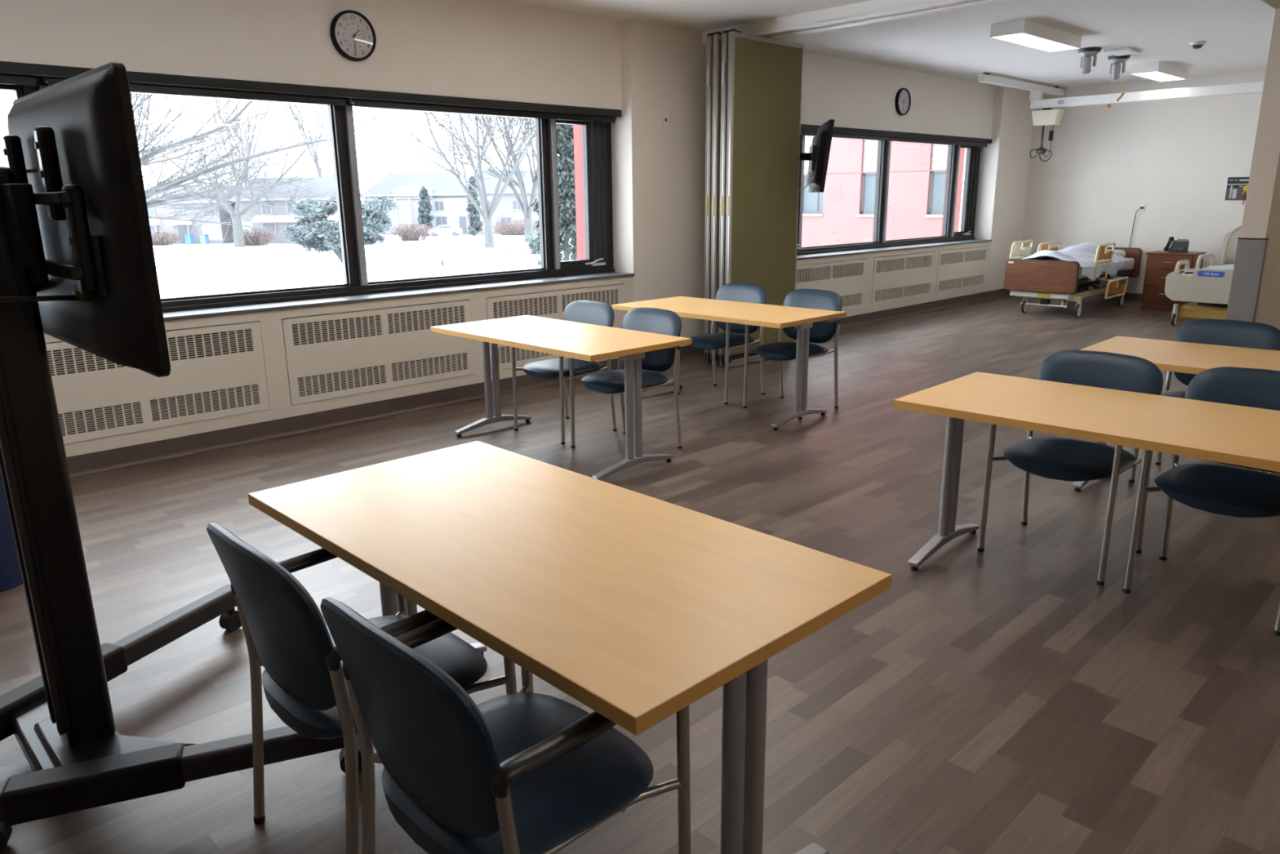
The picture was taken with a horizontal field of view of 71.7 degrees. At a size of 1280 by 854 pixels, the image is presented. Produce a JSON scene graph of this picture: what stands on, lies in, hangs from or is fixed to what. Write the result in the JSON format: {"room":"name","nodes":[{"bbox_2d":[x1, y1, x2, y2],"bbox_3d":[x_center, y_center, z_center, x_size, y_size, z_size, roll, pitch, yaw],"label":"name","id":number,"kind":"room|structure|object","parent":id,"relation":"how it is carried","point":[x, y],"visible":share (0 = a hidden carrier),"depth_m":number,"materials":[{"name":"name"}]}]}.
{"room":"nursing training classroom","nodes":[
{"label":"nursing training classroom","id":0,"kind":"room"},
{"bbox_2d":[0,0,1034,457],"bbox_3d":[-0.455,-1.876,7.804,17.580,3.180,0.518,-14,20,-42],"label":"wall","id":1,"kind":"structure","parent":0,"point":[498,50],"depth_m":7.07,"materials":[{"name":"white paint"}]},
{"bbox_2d":[45,321,270,444],"bbox_3d":[-2.999,-0.269,5.323,1.469,0.578,0.068,-14,20,-42],"label":"radiator cover","id":2,"kind":"object","parent":1,"relation":"attached to","point":[217,371],"visible":0.66,"depth_m":5.42,"materials":[{"name":"beige metal"}]},
{"bbox_2d":[47,347,126,376],"bbox_3d":[-3.238,-0.373,5.027,0.667,0.149,0.015,-14,20,-42],"label":"grille","id":3,"kind":"object","parent":2,"relation":"attached to","point":[97,372],"depth_m":5.06,"materials":[{"name":"beige metal"}]},
{"bbox_2d":[58,401,144,436],"bbox_3d":[-3.234,-0.029,5.117,0.667,0.136,0.015,-14,20,-42],"label":"grille","id":4,"kind":"object","parent":2,"relation":"attached to","point":[82,408],"depth_m":5.19,"materials":[{"name":"beige metal"}]},
{"bbox_2d":[149,383,261,421],"bbox_3d":[-2.732,-0.158,5.591,0.667,0.136,0.015,-14,20,-42],"label":"grille","id":5,"kind":"object","parent":2,"relation":"attached to","point":[221,411],"depth_m":5.58,"materials":[{"name":"beige metal"}]},
{"bbox_2d":[166,328,254,361],"bbox_3d":[-2.736,-0.503,5.502,0.667,0.149,0.015,-14,20,-42],"label":"grille","id":6,"kind":"object","parent":2,"relation":"attached to","point":[238,354],"depth_m":5.54,"materials":[{"name":"beige metal"}]},
{"bbox_2d":[0,75,615,312],"bbox_3d":[-2.486,-1.543,5.911,6.200,1.404,0.134,-14,20,-42],"label":"window","id":7,"kind":"structure","parent":1,"relation":"attached to","point":[596,135],"depth_m":7.06,"materials":[{"name":"glass"}]},
{"bbox_2d":[0,61,622,123],"bbox_3d":[-2.418,-2.141,5.661,6.180,0.107,0.150,-14,20,-42],"label":"roller blind","id":8,"kind":"object","parent":1,"relation":"attached to","point":[11,73],"visible":0.99,"depth_m":5.81,"materials":[{"name":"black fabric"}]},
{"bbox_2d":[329,9,376,61],"bbox_3d":[-1.917,-2.621,5.936,0.316,0.316,0.040,-14,20,-42],"label":"wall clock","id":9,"kind":"object","parent":1,"relation":"attached to","point":[353,35],"visible":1,"depth_m":5.93,"materials":[{"name":"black plastic"}]},
{"bbox_2d":[281,299,475,404],"bbox_3d":[-1.845,-0.567,6.414,1.465,0.578,0.068,-14,20,-42],"label":"radiator cover","id":10,"kind":"object","parent":1,"relation":"attached to","point":[335,355],"visible":0.95,"depth_m":6.33,"materials":[{"name":"beige metal"}]},
{"bbox_2d":[291,315,382,346],"bbox_3d":[-2.083,-0.671,6.119,0.665,0.149,0.015,-14,20,-42],"label":"grille","id":11,"kind":"object","parent":10,"relation":"attached to","point":[326,318],"depth_m":6.10,"materials":[{"name":"beige metal"}]},
{"bbox_2d":[297,364,386,397],"bbox_3d":[-2.079,-0.327,6.209,0.665,0.136,0.015,-14,20,-42],"label":"grille","id":12,"kind":"object","parent":10,"relation":"attached to","point":[347,390],"depth_m":6.19,"materials":[{"name":"beige metal"}]},
{"bbox_2d":[386,305,465,333],"bbox_3d":[-1.583,-0.800,6.592,0.665,0.149,0.015,-14,20,-42],"label":"grille","id":13,"kind":"object","parent":10,"relation":"attached to","point":[424,331],"depth_m":6.55,"materials":[{"name":"beige metal"}]},
{"bbox_2d":[391,352,468,382],"bbox_3d":[-1.579,-0.456,6.682,0.665,0.136,0.015,-14,20,-42],"label":"grille","id":14,"kind":"object","parent":10,"relation":"attached to","point":[456,372],"depth_m":6.67,"materials":[{"name":"beige metal"}]},
{"bbox_2d":[66,288,1009,478],"bbox_3d":[-0.346,-0.523,7.880,17.340,0.120,0.030,-14,20,-42],"label":"baseboard","id":15,"kind":"structure","parent":1,"relation":"attached to","point":[88,464],"depth_m":6.19,"materials":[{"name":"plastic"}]},
{"bbox_2d":[485,284,623,371],"bbox_3d":[-0.690,-0.865,7.505,1.464,0.578,0.068,-14,20,-42],"label":"radiator cover","id":16,"kind":"object","parent":1,"relation":"attached to","point":[550,304],"visible":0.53,"depth_m":7.35,"materials":[{"name":"beige metal"}]},
{"bbox_2d":[493,295,558,319],"bbox_3d":[-0.928,-0.969,7.211,0.665,0.149,0.015,-14,20,-42],"label":"grille","id":17,"kind":"object","parent":16,"relation":"attached to","point":[517,298],"depth_m":7.20,"materials":[{"name":"beige metal"}]},
{"bbox_2d":[497,346,554,364],"bbox_3d":[-0.924,-0.625,7.300,0.665,0.136,0.015,-14,20,-42],"label":"grille","id":18,"kind":"object","parent":16,"relation":"attached to","point":[525,361],"depth_m":7.26,"materials":[{"name":"beige metal"}]},
{"bbox_2d":[561,288,618,312],"bbox_3d":[-0.428,-1.098,7.683,0.665,0.149,0.015,-14,20,-42],"label":"grille","id":19,"kind":"object","parent":16,"relation":"attached to","point":[579,291],"depth_m":7.66,"materials":[{"name":"beige metal"}]},
{"bbox_2d":[799,119,834,192],"bbox_3d":[1.407,-2.620,8.664,0.818,0.640,1.100,1,15,5],"label":"television","id":20,"kind":"object","parent":1,"relation":"attached to","point":[818,156],"visible":0.62,"depth_m":8.26,"materials":[{"name":"black plastic"}]},
{"bbox_2d":[795,258,866,311],"bbox_3d":[2.178,-1.605,10.217,1.452,0.578,0.068,-14,20,-42],"label":"radiator cover","id":21,"kind":"object","parent":1,"relation":"attached to","point":[845,278],"visible":0.69,"depth_m":10.31,"materials":[{"name":"beige metal"}]},
{"bbox_2d":[796,266,831,283],"bbox_3d":[1.942,-1.710,9.924,0.658,0.149,0.015,-14,20,-42],"label":"grille","id":22,"kind":"object","parent":21,"relation":"attached to","point":[826,279],"depth_m":9.93,"materials":[{"name":"beige metal"}]},
{"bbox_2d":[832,262,863,278],"bbox_3d":[2.438,-1.838,10.393,0.658,0.149,0.015,-14,20,-42],"label":"grille","id":23,"kind":"object","parent":21,"relation":"attached to","point":[851,269],"depth_m":10.41,"materials":[{"name":"beige metal"}]},
{"bbox_2d":[840,293,862,306],"bbox_3d":[2.442,-1.494,10.482,0.658,0.136,0.015,-14,20,-42],"label":"grille","id":24,"kind":"object","parent":21,"relation":"attached to","point":[849,300],"depth_m":10.57,"materials":[{"name":"beige metal"}]},
{"bbox_2d":[796,135,981,255],"bbox_3d":[3.067,-2.976,11.161,5.050,1.404,0.134,-14,20,-42],"label":"window","id":25,"kind":"structure","parent":1,"relation":"attached to","point":[971,168],"depth_m":11.91,"materials":[{"name":"glass"}]},
{"bbox_2d":[800,124,991,146],"bbox_3d":[3.146,-3.576,10.921,5.000,0.107,0.150,-14,20,-42],"label":"roller blind","id":26,"kind":"object","parent":1,"relation":"attached to","point":[806,130],"visible":0.67,"depth_m":10.85,"materials":[{"name":"black fabric"}]},
{"bbox_2d":[894,88,911,115],"bbox_3d":[3.199,-3.953,10.770,0.316,0.316,0.040,-14,20,-42],"label":"wall clock","id":27,"kind":"object","parent":1,"relation":"attached to","point":[903,98],"visible":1,"depth_m":10.76,"materials":[{"name":"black plastic"}]},
{"bbox_2d":[871,251,934,306],"bbox_3d":[3.357,-1.909,11.331,1.482,0.578,0.068,-14,20,-42],"label":"radiator cover","id":28,"kind":"object","parent":1,"relation":"attached to","point":[895,278],"visible":1,"depth_m":11.28,"materials":[{"name":"beige metal"}]},
{"bbox_2d":[874,286,902,302],"bbox_3d":[3.119,-1.668,11.123,0.674,0.136,0.015,-14,20,-42],"label":"grille","id":29,"kind":"object","parent":28,"relation":"attached to","point":[882,294],"depth_m":11.12,"materials":[{"name":"beige metal"}]},
{"bbox_2d":[875,257,904,272],"bbox_3d":[3.115,-2.013,11.033,0.674,0.149,0.015,-14,20,-42],"label":"grille","id":30,"kind":"object","parent":28,"relation":"attached to","point":[882,264],"depth_m":11.04,"materials":[{"name":"beige metal"}]},
{"bbox_2d":[904,282,930,296],"bbox_3d":[3.626,-1.799,11.602,0.674,0.136,0.015,-14,20,-42],"label":"grille","id":31,"kind":"object","parent":28,"relation":"attached to","point":[911,289],"depth_m":11.61,"materials":[{"name":"beige metal"}]},
{"bbox_2d":[906,254,932,269],"bbox_3d":[3.622,-2.143,11.512,0.674,0.149,0.015,-14,20,-42],"label":"grille","id":32,"kind":"object","parent":28,"relation":"attached to","point":[913,261],"depth_m":11.52,"materials":[{"name":"beige metal"}]},
{"bbox_2d":[935,246,988,294],"bbox_3d":[4.500,-2.204,12.411,1.452,0.578,0.068,-14,20,-42],"label":"radiator cover","id":33,"kind":"object","parent":1,"relation":"attached to","point":[958,269],"visible":1,"depth_m":12.37,"materials":[{"name":"beige metal"}]},
{"bbox_2d":[938,277,961,290],"bbox_3d":[4.268,-1.965,12.208,0.658,0.136,0.015,-14,20,-42],"label":"grille","id":34,"kind":"object","parent":33,"relation":"attached to","point":[944,283],"depth_m":12.22,"materials":[{"name":"beige metal"}]},
{"bbox_2d":[940,251,964,264],"bbox_3d":[4.263,-2.309,12.118,0.658,0.149,0.015,-14,20,-42],"label":"grille","id":35,"kind":"object","parent":33,"relation":"attached to","point":[946,257],"depth_m":12.13,"materials":[{"name":"beige metal"}]},
{"bbox_2d":[962,274,984,287],"bbox_3d":[4.763,-2.092,12.677,0.658,0.136,0.015,-14,20,-42],"label":"grille","id":36,"kind":"object","parent":33,"relation":"attached to","point":[968,280],"depth_m":12.69,"materials":[{"name":"beige metal"}]},
{"bbox_2d":[964,248,986,262],"bbox_3d":[4.759,-2.437,12.587,0.658,0.149,0.015,-14,20,-42],"label":"grille","id":37,"kind":"object","parent":33,"relation":"attached to","point":[971,255],"depth_m":12.60,"materials":[{"name":"beige metal"}]},
{"bbox_2d":[0,295,1279,853],"bbox_3d":[2.857,0.415,4.778,17.780,0.200,9.260,-14,20,-42],"label":"floor","id":38,"kind":"structure","parent":0,"point":[1002,698],"depth_m":3.27,"materials":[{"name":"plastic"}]},
{"bbox_2d":[0,471,22,592],"bbox_3d":[-2.737,0.375,3.650,0.404,0.570,0.404,-14,20,-42],"label":"waste bin","id":39,"kind":"object","parent":38,"relation":"on","point":[11,577],"visible":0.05,"depth_m":3.62,"materials":[{"name":"blue plastic"}]},
{"bbox_2d":[0,125,361,852],"bbox_3d":[-1.444,0.103,2.399,0.960,1.700,1.195,-14,20,-42],"label":"tv stand","id":40,"kind":"object","parent":38,"relation":"on","point":[61,719],"visible":0.87,"depth_m":2.21,"materials":[{"name":"grey metal"}]},
{"bbox_2d":[0,254,26,327],"bbox_3d":[-1.463,-0.365,1.866,0.251,0.340,0.075,-14,20,-42],"label":"cable","id":41,"kind":"object","parent":40,"relation":"hanging from","point":[15,283],"visible":0.94,"depth_m":1.96,"materials":[{"name":"black rubber"}]},
{"bbox_2d":[7,62,170,377],"bbox_3d":[-1.356,-0.478,2.086,0.102,0.624,0.944,-14,20,-42],"label":"television","id":42,"kind":"object","parent":40,"relation":"attached to","point":[90,113],"visible":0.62,"depth_m":1.84,"materials":[{"name":"black plastic"}]},
{"bbox_2d":[0,294,76,302],"bbox_3d":[-1.355,-0.257,1.905,0.297,0.055,0.098,-6,16,-20],"label":"cable","id":43,"kind":"object","parent":42,"relation":"attached to","point":[61,297],"visible":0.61,"depth_m":1.89,"materials":[{"name":"black rubber"}]},
{"bbox_2d":[206,522,516,853],"bbox_3d":[-0.660,0.602,2.128,0.530,0.857,0.546,-14,20,-42],"label":"armchair","id":44,"kind":"object","parent":38,"relation":"on","point":[286,633],"visible":0.66,"depth_m":1.90,"materials":[{"name":"blue leather"}]},
{"bbox_2d":[320,596,690,853],"bbox_3d":[-0.264,0.697,1.747,0.530,0.857,0.546,-14,20,-42],"label":"armchair","id":45,"kind":"object","parent":38,"relation":"on","point":[526,771],"visible":0.8,"depth_m":1.58,"materials":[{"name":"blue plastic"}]},
{"bbox_2d":[431,315,692,479],"bbox_3d":[-0.520,-0.220,5.498,0.770,0.740,1.576,-14,20,-42],"label":"table","id":46,"kind":"object","parent":38,"relation":"on","point":[569,339],"visible":0.97,"depth_m":5.17,"materials":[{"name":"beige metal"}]},
{"bbox_2d":[511,300,617,444],"bbox_3d":[-0.495,-0.393,5.934,0.530,0.857,0.546,-14,20,-42],"label":"armchair","id":47,"kind":"object","parent":38,"relation":"on","point":[590,312],"visible":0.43,"depth_m":5.89,"materials":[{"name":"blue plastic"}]},
{"bbox_2d":[248,440,891,853],"bbox_3d":[-0.276,0.611,2.301,0.770,0.740,1.576,-14,20,-42],"label":"table","id":48,"kind":"object","parent":38,"relation":"on","point":[637,607],"visible":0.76,"depth_m":1.92,"materials":[{"name":"brown wood"}]},
{"bbox_2d":[569,306,682,458],"bbox_3d":[-0.074,-0.285,5.503,0.530,0.857,0.546,-14,20,-42],"label":"armchair","id":49,"kind":"object","parent":38,"relation":"on","point":[652,320],"visible":0.55,"depth_m":5.49,"materials":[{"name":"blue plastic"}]},
{"bbox_2d":[677,283,766,404],"bbox_3d":[0.654,-0.677,6.973,0.530,0.857,0.546,-14,20,-42],"label":"armchair","id":50,"kind":"object","parent":38,"relation":"on","point":[740,292],"visible":0.5,"depth_m":6.95,"materials":[{"name":"blue leather"}]},
{"bbox_2d":[611,296,846,431],"bbox_3d":[0.618,-0.509,6.555,0.770,0.740,1.576,-15,20,-43],"label":"table","id":51,"kind":"object","parent":38,"relation":"on","point":[726,311],"visible":0.69,"depth_m":6.12,"materials":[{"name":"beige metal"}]},
{"bbox_2d":[742,288,842,419],"bbox_3d":[1.131,-0.559,6.501,0.530,0.857,0.546,-14,20,-42],"label":"armchair","id":52,"kind":"object","parent":38,"relation":"on","point":[822,331],"visible":0.67,"depth_m":6.49,"materials":[{"name":"blue leather"}]},
{"bbox_2d":[977,349,1163,585],"bbox_3d":[1.860,0.133,3.816,0.530,0.857,0.546,-14,20,-42],"label":"armchair","id":53,"kind":"object","parent":38,"relation":"on","point":[1064,459],"visible":0.59,"depth_m":3.79,"materials":[{"name":"blue leather"}]},
{"bbox_2d":[1004,239,1142,317],"bbox_3d":[5.899,-2.062,11.935,2.193,0.914,1.052,-14,20,-42],"label":"hospital bed","id":54,"kind":"object","parent":38,"relation":"on","point":[1046,280],"visible":0.92,"depth_m":11.38,"materials":[{"name":"brown wood"}]},
{"bbox_2d":[1021,242,1128,279],"bbox_3d":[5.731,-2.214,11.773,1.624,0.413,0.913,-14,20,-42],"label":"sheet","id":55,"kind":"object","parent":54,"relation":"on","point":[1084,253],"visible":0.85,"depth_m":11.53,"materials":[{"name":"white fabric"}]},
{"bbox_2d":[893,371,1279,571],"bbox_3d":[1.851,0.308,3.367,1.576,0.740,0.770,13,20,42],"label":"table","id":56,"kind":"object","parent":38,"relation":"on","point":[1228,433],"visible":1,"depth_m":3.33,"materials":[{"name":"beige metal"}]},
{"bbox_2d":[1140,250,1205,311],"bbox_3d":[7.031,-1.931,11.714,0.546,0.745,0.565,-14,20,-42],"label":"dresser","id":57,"kind":"object","parent":38,"relation":"on","point":[1159,264],"visible":0.72,"depth_m":11.60,"materials":[{"name":"brown wood"}]},
{"bbox_2d":[1163,236,1189,253],"bbox_3d":[7.021,-2.387,11.599,0.234,0.197,0.236,-14,20,-42],"label":"desk telephone","id":58,"kind":"object","parent":57,"relation":"on","point":[1180,246],"visible":1,"depth_m":11.58,"materials":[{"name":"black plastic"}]},
{"bbox_2d":[1072,336,1279,492],"bbox_3d":[3.011,0.046,4.323,1.576,0.740,0.770,13,20,42],"label":"table","id":59,"kind":"object","parent":38,"relation":"on","point":[1167,355],"visible":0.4,"depth_m":4.45,"materials":[{"name":"beige wood"}]},
{"bbox_2d":[1122,366,1279,635],"bbox_3d":[2.276,0.237,3.397,0.530,0.857,0.546,-14,20,-42],"label":"armchair","id":60,"kind":"object","parent":38,"relation":"on","point":[1223,490],"visible":0.56,"depth_m":3.42,"materials":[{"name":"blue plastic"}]},
{"bbox_2d":[1164,226,1241,325],"bbox_3d":[7.173,-1.827,10.625,2.073,1.092,0.980,-14,20,-42],"label":"hospital bed","id":61,"kind":"object","parent":38,"relation":"on","point":[1207,291],"visible":0.6,"depth_m":10.16,"materials":[{"name":"beige plastic"}]},
{"bbox_2d":[1183,263,1234,273],"bbox_3d":[6.971,-1.825,10.374,1.202,0.184,0.798,-14,20,-42],"label":"blanket","id":62,"kind":"object","parent":61,"relation":"on","point":[1230,267],"visible":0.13,"depth_m":10.61,"materials":[{"name":"white fabric"}]},
{"bbox_2d":[1128,318,1279,482],"bbox_3d":[3.028,-0.116,4.717,0.530,0.857,0.546,-14,20,-42],"label":"armchair","id":63,"kind":"object","parent":38,"relation":"on","point":[1236,333],"visible":0.17,"depth_m":4.79,"materials":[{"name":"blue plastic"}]},
{"bbox_2d":[573,124,964,259],"bbox_3d":[3.152,-3.254,11.699,30.500,10.600,0.290,-14,20,-42],"label":"wall","id":64,"kind":"structure","parent":0,"point":[577,129],"depth_m":8.39,"materials":[{"name":"red brick"}]},
{"bbox_2d":[502,0,1275,88],"bbox_3d":[2.562,-2.774,4.219,17.780,0.300,10.000,-14,20,-42],"label":"ceiling","id":65,"kind":"structure","parent":0,"point":[957,43],"depth_m":8.25,"materials":[{"name":"paint"}]},
{"bbox_2d":[701,0,1011,44],"bbox_3d":[2.130,-3.198,6.693,0.300,0.117,4.440,-14,20,-42],"label":"ceiling track","id":66,"kind":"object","parent":65,"relation":"attached to","point":[873,11],"depth_m":7.05,"materials":[{"name":"metal"}]},
{"bbox_2d":[703,28,803,367],"bbox_3d":[1.035,-2.043,8.158,1.000,2.866,0.315,-14,20,-42],"label":"partition","id":67,"kind":"structure","parent":66,"relation":"hanging from","point":[754,82],"depth_m":7.90,"materials":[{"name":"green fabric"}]},
{"bbox_2d":[990,19,1081,52],"bbox_3d":[3.688,-3.619,8.218,1.300,0.108,0.300,-14,20,-42],"label":"ceiling light","id":68,"kind":"object","parent":65,"relation":"attached to","point":[1025,33],"visible":1,"depth_m":8.01,"materials":[{"name":"white plastic"}]},
{"bbox_2d":[993,33,1075,51],"bbox_3d":[3.689,-3.572,8.230,1.276,0.008,0.276,-14,20,-42],"label":"diffuser","id":69,"kind":"object","parent":68,"relation":"attached to","point":[1042,42],"depth_m":8.18,"materials":[{"name":"white plastic"}]},
{"bbox_2d":[1078,47,1102,74],"bbox_3d":[4.722,-3.845,9.329,0.227,0.253,0.227,-14,20,-42],"label":"ceiling camera","id":70,"kind":"object","parent":65,"relation":"hanging from","point":[1086,53],"visible":1,"depth_m":9.27,"materials":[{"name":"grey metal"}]},
{"bbox_2d":[1107,54,1130,79],"bbox_3d":[5.311,-3.988,9.851,0.227,0.253,0.227,-14,20,-42],"label":"ceiling camera","id":71,"kind":"object","parent":65,"relation":"hanging from","point":[1115,67],"visible":0.93,"depth_m":9.79,"materials":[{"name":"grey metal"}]},
{"bbox_2d":[977,72,1264,161],"bbox_3d":[6.504,-3.817,10.709,2.560,1.042,3.940,-14,20,-42],"label":"lift","id":72,"kind":"object","parent":65,"relation":"hanging from","point":[1046,117],"visible":1,"depth_m":11.57,"materials":[{"name":"white plastic"}]},
{"bbox_2d":[1103,47,1140,56],"bbox_3d":[5.122,-3.988,9.415,0.400,0.029,0.240,-14,20,-42],"label":"ceiling plate","id":73,"kind":"object","parent":65,"relation":"attached to","point":[1122,51],"visible":1,"depth_m":9.34,"materials":[{"name":"white plastic"}]},
{"bbox_2d":[1129,61,1187,81],"bbox_3d":[6.317,-4.315,10.771,1.120,0.108,0.300,-14,20,-42],"label":"ceiling light","id":74,"kind":"object","parent":65,"relation":"attached to","point":[1158,71],"visible":1,"depth_m":10.53,"materials":[{"name":"white plastic"}]},
{"bbox_2d":[1133,71,1183,80],"bbox_3d":[6.318,-4.268,10.784,1.096,0.008,0.276,-14,20,-42],"label":"diffuser","id":75,"kind":"object","parent":74,"relation":"attached to","point":[1157,76],"depth_m":10.75,"materials":[{"name":"white plastic"}]},
{"bbox_2d":[1020,69,1266,293],"bbox_3d":[7.389,-3.170,12.023,0.200,2.980,4.200,-14,20,-42],"label":"wall","id":76,"kind":"structure","parent":0,"point":[1176,157],"depth_m":12.24,"materials":[{"name":"white paint"}]},
{"bbox_2d":[1083,293,1142,302],"bbox_3d":[7.358,-1.757,12.271,0.030,0.120,4.299,-14,20,-42],"label":"baseboard","id":77,"kind":"structure","parent":76,"relation":"attached to","point":[1132,297],"depth_m":12.69,"materials":[{"name":"plastic"}]},
{"bbox_2d":[1224,177,1248,204],"bbox_3d":[7.770,-3.056,11.473,0.040,0.345,0.315,-14,20,-42],"label":"board","id":78,"kind":"object","parent":76,"relation":"attached to","point":[1237,187],"visible":0.77,"depth_m":11.50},
{"bbox_2d":[1240,8,1279,329],"bbox_3d":[6.509,-2.129,8.069,7.180,2.980,0.140,-14,20,-42],"label":"wall","id":79,"kind":"structure","parent":0,"point":[1261,215],"depth_m":5.63,"materials":[{"name":"beige paint"}]},
{"bbox_2d":[1225,237,1269,322],"bbox_3d":[3.969,-0.684,5.865,0.062,1.112,0.160,-14,20,-42],"label":"guard","id":80,"kind":"object","parent":79,"relation":"attached to","point":[1251,253],"visible":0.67,"depth_m":5.77,"materials":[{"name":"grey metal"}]},
{"label":"outside","id":81,"kind":"structure","parent":0,"visible":0},
{"bbox_2d":[152,233,573,297],"bbox_3d":[-24.710,-22.872,108.762,240.000,0.220,180.000,-14,20,-42],"label":"snowy ground","id":82,"kind":"structure","parent":81,"point":[281,266],"depth_m":71.47,"materials":[{"name":"white snow"}]},
{"bbox_2d":[151,231,182,245],"bbox_3d":[-56.823,-22.114,104.255,5.497,1.761,5.354,-14,20,-42],"label":"dry shrub","id":83,"kind":"object","parent":82,"relation":"on","point":[160,240],"visible":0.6,"depth_m":103.91,"materials":[{"name":"plant"}]},
{"bbox_2d":[146,185,235,244],"bbox_3d":[-55.702,-26.588,111.301,12.541,7.200,10.800,1,15,8],"label":"house","id":84,"kind":"structure","parent":82,"relation":"on","point":[217,234],"depth_m":107.42,"materials":[{"name":"brick"}]},
{"bbox_2d":[0,93,436,295],"bbox_3d":[-13.776,-9.334,28.853,12.263,14.732,16.051,0,15,3],"label":"bare tree","id":85,"kind":"object","parent":82,"relation":"on","point":[166,184],"visible":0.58,"depth_m":27.24,"materials":[{"name":"grey plant"}]},
{"bbox_2d":[165,96,284,185],"bbox_3d":[-57.457,-42.563,121.375,24.457,32.883,24.015,-14,20,-42],"label":"bare tree","id":86,"kind":"object","parent":82,"relation":"on","point":[216,104],"visible":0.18,"depth_m":123.09,"materials":[{"name":"grey plant"}]},
{"bbox_2d":[135,98,356,247],"bbox_3d":[-44.634,-28.720,98.645,26.143,17.295,22.316,-14,20,-42],"label":"bare tree","id":87,"kind":"object","parent":82,"relation":"on","point":[237,232],"visible":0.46,"depth_m":97.90,"materials":[{"name":"grey plant"}]},
{"bbox_2d":[230,226,276,245],"bbox_3d":[-44.339,-21.817,101.677,5.139,2.203,5.056,-14,20,-42],"label":"dry shrub","id":88,"kind":"object","parent":82,"relation":"on","point":[255,238],"visible":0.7,"depth_m":101.18,"materials":[{"name":"plant"}]},
{"bbox_2d":[191,97,399,177],"bbox_3d":[-45.983,-43.124,124.270,32.675,32.253,20.424,-14,20,-42],"label":"bare tree","id":89,"kind":"object","parent":82,"relation":"on","point":[299,117],"visible":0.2,"depth_m":124.00,"materials":[{"name":"grey plant"}]},
{"bbox_2d":[229,177,365,244],"bbox_3d":[-41.809,-26.552,108.964,12.526,8.000,10.800,1,15,7],"label":"house","id":90,"kind":"structure","parent":82,"relation":"on","point":[328,182],"depth_m":105.39,"materials":[{"name":"brick"}]},
{"bbox_2d":[281,195,399,262],"bbox_3d":[-24.375,-15.860,71.646,8.700,5.587,10.929,-7,16,-23],"label":"shrub","id":91,"kind":"object","parent":82,"relation":"on","point":[374,222],"visible":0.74,"depth_m":69.52,"materials":[{"name":"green plant"}]},
{"bbox_2d":[389,222,433,240],"bbox_3d":[-28.428,-24.236,110.025,5.334,2.318,5.500,-14,20,-42],"label":"dry shrub","id":92,"kind":"object","parent":82,"relation":"on","point":[406,234],"visible":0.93,"depth_m":109.27,"materials":[{"name":"beige plant"}]},
{"bbox_2d":[361,173,472,235],"bbox_3d":[-31.822,-32.455,129.378,15.368,8.900,11.400,-2,15,-5],"label":"house","id":93,"kind":"structure","parent":82,"relation":"on","point":[448,198],"depth_m":125.19,"materials":[{"name":"brick"}]},
{"bbox_2d":[417,186,434,235],"bbox_3d":[-29.363,-29.547,121.637,2.761,6.929,3.101,-14,20,-42],"label":"cedar","id":94,"kind":"object","parent":82,"relation":"on","point":[425,206],"visible":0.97,"depth_m":121.22,"materials":[{"name":"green plant"}]},
{"bbox_2d":[354,108,536,248],"bbox_3d":[-12.925,-31.117,86.695,27.796,27.232,34.933,-14,20,-42],"label":"bare tree","id":95,"kind":"object","parent":82,"relation":"on","point":[486,213],"visible":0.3,"depth_m":87.76,"materials":[{"name":"grey plant"}]},
{"bbox_2d":[428,224,462,236],"bbox_3d":[-26.351,-26.528,119.723,4.493,1.480,1.820,-1,15,-2],"label":"parked car","id":96,"kind":"object","parent":82,"relation":"on","point":[449,228],"visible":0.9,"depth_m":118.90,"materials":[{"name":"white paint"}]},
{"bbox_2d":[390,109,537,242],"bbox_3d":[-13.661,-34.310,94.056,27.192,29.743,31.809,-14,20,-42],"label":"bare tree","id":97,"kind":"object","parent":82,"relation":"on","point":[526,211],"visible":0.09,"depth_m":96.53,"materials":[{"name":"grey plant"}]},
{"bbox_2d":[466,174,483,235],"bbox_3d":[-22.581,-29.950,120.062,2.610,8.346,2.667,-14,20,-42],"label":"cedar","id":98,"kind":"object","parent":82,"relation":"on","point":[474,216],"visible":0.76,"depth_m":119.98,"materials":[{"name":"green plant"}]},
{"bbox_2d":[475,169,539,235],"bbox_3d":[-14.870,-33.318,131.344,18.648,9.200,11.050,-2,15,-6],"label":"house","id":99,"kind":"structure","parent":82,"relation":"on","point":[508,209],"depth_m":126.44,"materials":[{"name":"brick"}]},
{"bbox_2d":[492,219,539,235],"bbox_3d":[-16.586,-26.720,119.036,7.788,2.320,7.715,-14,20,-42],"label":"dry shrub","id":100,"kind":"object","parent":82,"relation":"on","point":[508,230],"visible":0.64,"depth_m":117.97,"materials":[{"name":"beige plant"}]},
{"bbox_2d":[524,227,540,254],"bbox_3d":[-9.586,-17.039,81.361,2.053,2.417,1.980,-14,20,-42],"label":"bush","id":101,"kind":"object","parent":82,"relation":"on","point":[533,251],"visible":0.43,"depth_m":81.10,"materials":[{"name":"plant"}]},
{"bbox_2d":[528,123,577,265],"bbox_3d":[-4.833,-17.788,54.708,4.829,17.399,4.662,-10,17,-32],"label":"spruce tree","id":102,"kind":"object","parent":82,"relation":"on","point":[565,135],"visible":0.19,"depth_m":54.48,"materials":[{"name":"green plant"}]},
{"bbox_2d":[801,135,947,247],"bbox_3d":[10.679,-11.028,33.051,12.050,14.500,21.940,-14,20,-42],"label":"building wing","id":103,"kind":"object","parent":82,"relation":"on","point":[843,213],"visible":0.17,"depth_m":28.62,"materials":[{"name":"pink"}]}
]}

